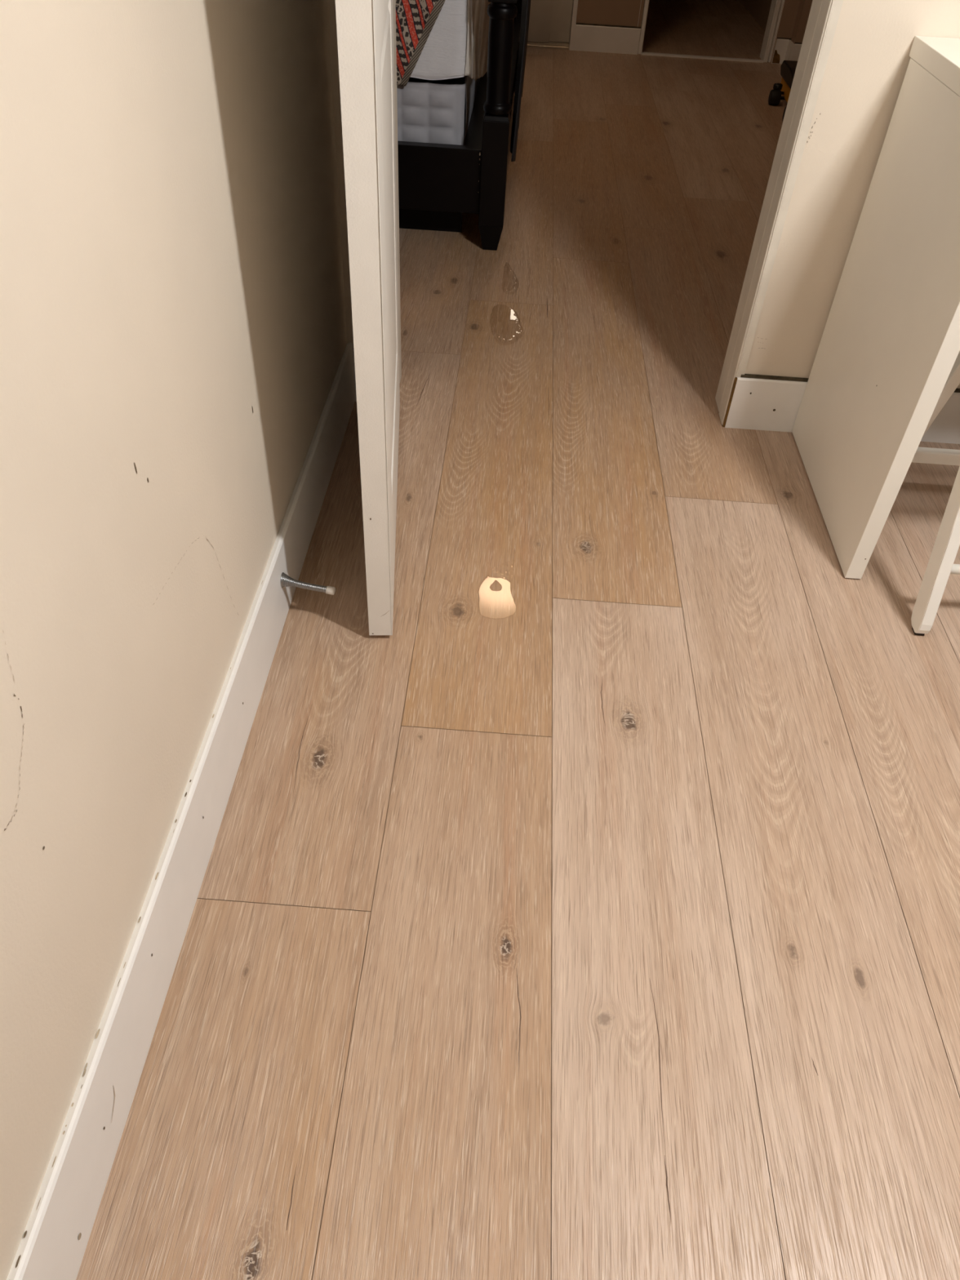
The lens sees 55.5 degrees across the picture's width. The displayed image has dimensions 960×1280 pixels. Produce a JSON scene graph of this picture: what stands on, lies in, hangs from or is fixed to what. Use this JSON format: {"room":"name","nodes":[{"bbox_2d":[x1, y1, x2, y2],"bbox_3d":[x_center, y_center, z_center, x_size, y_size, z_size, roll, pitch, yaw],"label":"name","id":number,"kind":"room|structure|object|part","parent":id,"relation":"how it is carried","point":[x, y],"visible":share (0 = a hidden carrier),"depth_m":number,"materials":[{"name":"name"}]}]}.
{"room":"home office","nodes":[
{"label":"home office","id":0,"kind":"room"},
{"bbox_2d":[0,0,346,1279],"bbox_3d":[-0.459,0.545,-0.838,0.101,2.422,5.983,4,44,1],"label":"wall","id":1,"kind":"structure","parent":0,"point":[173,332],"depth_m":0.87,"materials":[{"name":"beige paint"}]},
{"bbox_2d":[6,342,355,1279],"bbox_3d":[-0.457,1.416,-0.096,0.013,0.136,5.862,4,44,1],"label":"baseboard","id":2,"kind":"structure","parent":1,"relation":"attached to","point":[55,1239],"depth_m":1.04,"materials":[{"name":"white paint"}]},
{"bbox_2d":[280,572,335,595],"bbox_3d":[-0.279,-0.092,1.488,0.087,0.032,0.025,4,44,1],"label":"door stop","id":3,"kind":"object","parent":2,"relation":"attached to","point":[285,581],"visible":1,"depth_m":1.49,"materials":[{"name":"metal"}]},
{"bbox_2d":[75,0,959,1279],"bbox_3d":[1.537,-0.509,2.153,6.384,0.002,12.000,4,44,1],"label":"floor","id":4,"kind":"structure","parent":0,"point":[593,913],"depth_m":1.25,"materials":[{"name":"brown wood"}]},
{"bbox_2d":[397,0,522,250],"bbox_3d":[-0.613,-2.358,3.119,1.540,1.150,2.113,4,44,1],"label":"frame","id":5,"kind":"object","parent":4,"relation":"on","point":[437,183],"visible":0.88,"depth_m":2.62,"materials":[{"name":"black wood"}]},
{"bbox_3d":[-0.709,-1.406,2.786,1.315,0.222,0.015,4,44,1],"label":"skirt panel","id":6,"kind":"part","parent":5,"relation":"part of","materials":[{"name":"black wood"}]},
{"bbox_2d":[396,75,479,145],"bbox_3d":[-0.344,-2.172,3.306,0.718,0.162,1.906,4,44,1],"label":"box spring","id":7,"kind":"object","parent":5,"relation":"on","point":[429,111],"visible":0.21,"depth_m":2.62,"materials":[{"name":"grey fabric"}]},
{"bbox_2d":[410,0,467,79],"bbox_3d":[-0.334,-2.333,3.140,0.720,0.291,1.885,4,44,1],"label":"mattress","id":8,"kind":"object","parent":7,"relation":"on","point":[442,56],"visible":0.31,"depth_m":2.50,"materials":[{"name":"white fabric"}]},
{"bbox_2d":[395,0,445,86],"bbox_3d":[-0.329,-2.312,3.111,0.695,0.325,1.863,4,44,1],"label":"blanket","id":9,"kind":"object","parent":8,"relation":"on","point":[415,20],"visible":0.24,"depth_m":2.46,"materials":[{"name":"fabric"}]},
{"bbox_2d":[464,0,490,80],"bbox_3d":[0.072,-2.251,3.063,0.071,0.298,1.719,5,44,2],"label":"sheet","id":10,"kind":"object","parent":8,"relation":"on","point":[476,63],"visible":0.65,"depth_m":2.50,"materials":[{"name":"beige fabric"}]},
{"bbox_3d":[-0.690,-1.381,2.652,1.388,0.172,0.037,4,44,1],"label":"foot rail","id":11,"kind":"part","parent":5,"relation":"part of","materials":[{"name":"black wood"}]},
{"bbox_3d":[-0.627,-2.110,3.356,1.460,0.018,1.988,4,44,1],"label":"panel","id":12,"kind":"part","parent":5,"relation":"part of","materials":[{"name":"black wood"}]},
{"bbox_3d":[0.052,-1.534,2.442,0.079,0.950,0.079,4,44,1],"label":"post","id":13,"kind":"part","parent":5,"relation":"part of","materials":[{"name":"black wood"}]},
{"bbox_3d":[0.113,-2.030,3.383,0.028,0.175,1.976,4,44,1],"label":"rail","id":14,"kind":"part","parent":5,"relation":"part of","materials":[{"name":"black wood"}]},
{"bbox_3d":[-0.553,-3.064,3.863,1.540,1.150,0.059,4,44,1],"label":"headboard","id":15,"kind":"part","parent":5,"relation":"part of","materials":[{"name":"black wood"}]},
{"bbox_2d":[510,0,530,161],"bbox_3d":[0.151,-2.071,3.138,0.034,0.543,1.452,4,44,1],"label":"throw","id":16,"kind":"object","parent":5,"relation":"hanging from","point":[526,4],"visible":1,"depth_m":2.66,"materials":[{"name":"black fabric"}]},
{"bbox_2d":[768,60,797,120],"bbox_3d":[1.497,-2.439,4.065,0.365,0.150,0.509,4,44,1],"label":"office chair","id":17,"kind":"object","parent":4,"relation":"on","point":[788,68],"visible":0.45,"depth_m":4.12,"materials":[{"name":"black plastic"}]},
{"bbox_3d":[1.357,-2.502,4.144,0.053,0.042,0.040,4,44,1],"label":"knob","id":18,"kind":"part","parent":17,"relation":"part of","materials":[{"name":"black plastic"}]},
{"bbox_2d":[791,35,959,578],"bbox_3d":[1.226,-0.528,1.603,1.051,0.755,0.530,4,44,1],"label":"desk","id":19,"kind":"object","parent":4,"relation":"on","point":[888,350],"visible":1,"depth_m":1.55,"materials":[{"name":"white laminate"}]},
{"bbox_2d":[911,351,959,635],"bbox_3d":[0.991,-0.455,1.433,0.425,0.867,0.454,4,44,1],"label":"slatted chair","id":20,"kind":"object","parent":4,"relation":"on","point":[940,565],"visible":0.51,"depth_m":1.53,"materials":[{"name":"white paint"}]},
{"bbox_3d":[0.772,-0.215,1.471,0.022,0.436,0.154,4,44,1],"label":"leg","id":21,"kind":"part","parent":20,"relation":"part of","materials":[{"name":"white paint"}]},
{"bbox_3d":[0.820,-0.510,1.479,0.022,0.867,0.333,4,44,1],"label":"leg","id":22,"kind":"part","parent":20,"relation":"part of","materials":[{"name":"white paint"}]},
{"bbox_2d":[327,0,959,388],"bbox_3d":[2.136,-1.291,1.256,4.958,2.422,0.122,4,44,1],"label":"wall","id":23,"kind":"structure","parent":0,"point":[868,59],"depth_m":1.69,"materials":[{"name":"beige paint"}]},
{"bbox_2d":[351,348,356,401],"bbox_3d":[-0.257,-0.587,2.026,0.046,0.125,0.012,4,44,1],"label":"baseboard","id":24,"kind":"structure","parent":23,"relation":"attached to","point":[353,349],"depth_m":2.02,"materials":[{"name":"white paint"}]},
{"bbox_2d":[335,0,399,635],"bbox_3d":[-0.115,-0.994,1.084,0.162,2.005,0.760,3,44,-1],"label":"door","id":25,"kind":"structure","parent":23,"relation":"in","point":[365,28],"depth_m":1.17,"materials":[{"name":"white paint"}]},
{"bbox_2d":[392,0,843,425],"bbox_3d":[0.226,-1.297,1.401,0.781,2.053,0.129,4,44,1],"label":"trim","id":26,"kind":"structure","parent":23,"relation":"attached to","point":[824,15],"depth_m":1.75,"materials":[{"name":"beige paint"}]},
{"bbox_2d":[722,373,959,444],"bbox_3d":[2.502,-0.386,1.993,3.914,0.126,0.013,4,44,1],"label":"baseboard","id":27,"kind":"structure","parent":23,"relation":"attached to","point":[756,402],"depth_m":2.01,"materials":[{"name":"white paint"}]},
{"bbox_2d":[576,0,812,62],"bbox_3d":[0.714,-3.985,3.991,4.050,2.422,0.220,4,44,1],"label":"wall","id":28,"kind":"structure","parent":0,"point":[793,20],"depth_m":4.68,"materials":[{"name":"beige paint"}]},
{"bbox_2d":[526,0,573,49],"bbox_3d":[-0.372,-3.953,4.155,1.784,2.050,0.094,4,44,1],"label":"sliding closet","id":29,"kind":"object","parent":28,"relation":"attached to","point":[549,20],"visible":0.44,"depth_m":4.77,"materials":[{"name":"wood"}]},
{"bbox_3d":[-0.058,-3.926,4.131,0.935,2.028,0.028,4,44,1],"label":"sliding door","id":30,"kind":"part","parent":29,"relation":"part of","materials":[{"name":"beige wood"}]},
{"bbox_2d":[568,0,577,50],"bbox_3d":[0.530,-3.898,4.148,0.022,2.060,0.134,4,44,1],"label":"trim","id":31,"kind":"structure","parent":28,"relation":"attached to","point":[575,6],"depth_m":4.74,"materials":[{"name":"white paint"}]},
{"bbox_2d":[573,22,640,54],"bbox_3d":[0.663,-3.143,4.771,0.338,0.121,0.012,4,44,1],"label":"baseboard","id":32,"kind":"structure","parent":28,"relation":"attached to","point":[594,37],"depth_m":4.77,"materials":[{"name":"white paint"}]},
{"bbox_2d":[637,0,784,62],"bbox_3d":[1.220,-3.853,4.135,0.721,2.075,0.132,4,44,1],"label":"trim","id":33,"kind":"structure","parent":28,"relation":"attached to","point":[776,6],"depth_m":4.76,"materials":[{"name":"white paint"}]},
{"bbox_2d":[771,37,802,64],"bbox_3d":[2.106,-3.000,4.720,1.148,0.114,0.112,4,44,1],"label":"baseboard","id":34,"kind":"structure","parent":28,"relation":"attached to","point":[785,49],"depth_m":4.73,"materials":[{"name":"white paint"}]},
{"bbox_2d":[739,0,772,31],"bbox_3d":[1.318,-4.818,4.905,1.110,2.422,2.320,4,44,1],"label":"wall","id":35,"kind":"structure","parent":0,"point":[759,10],"depth_m":5.58,"materials":[{"name":"beige paint"}]}
]}

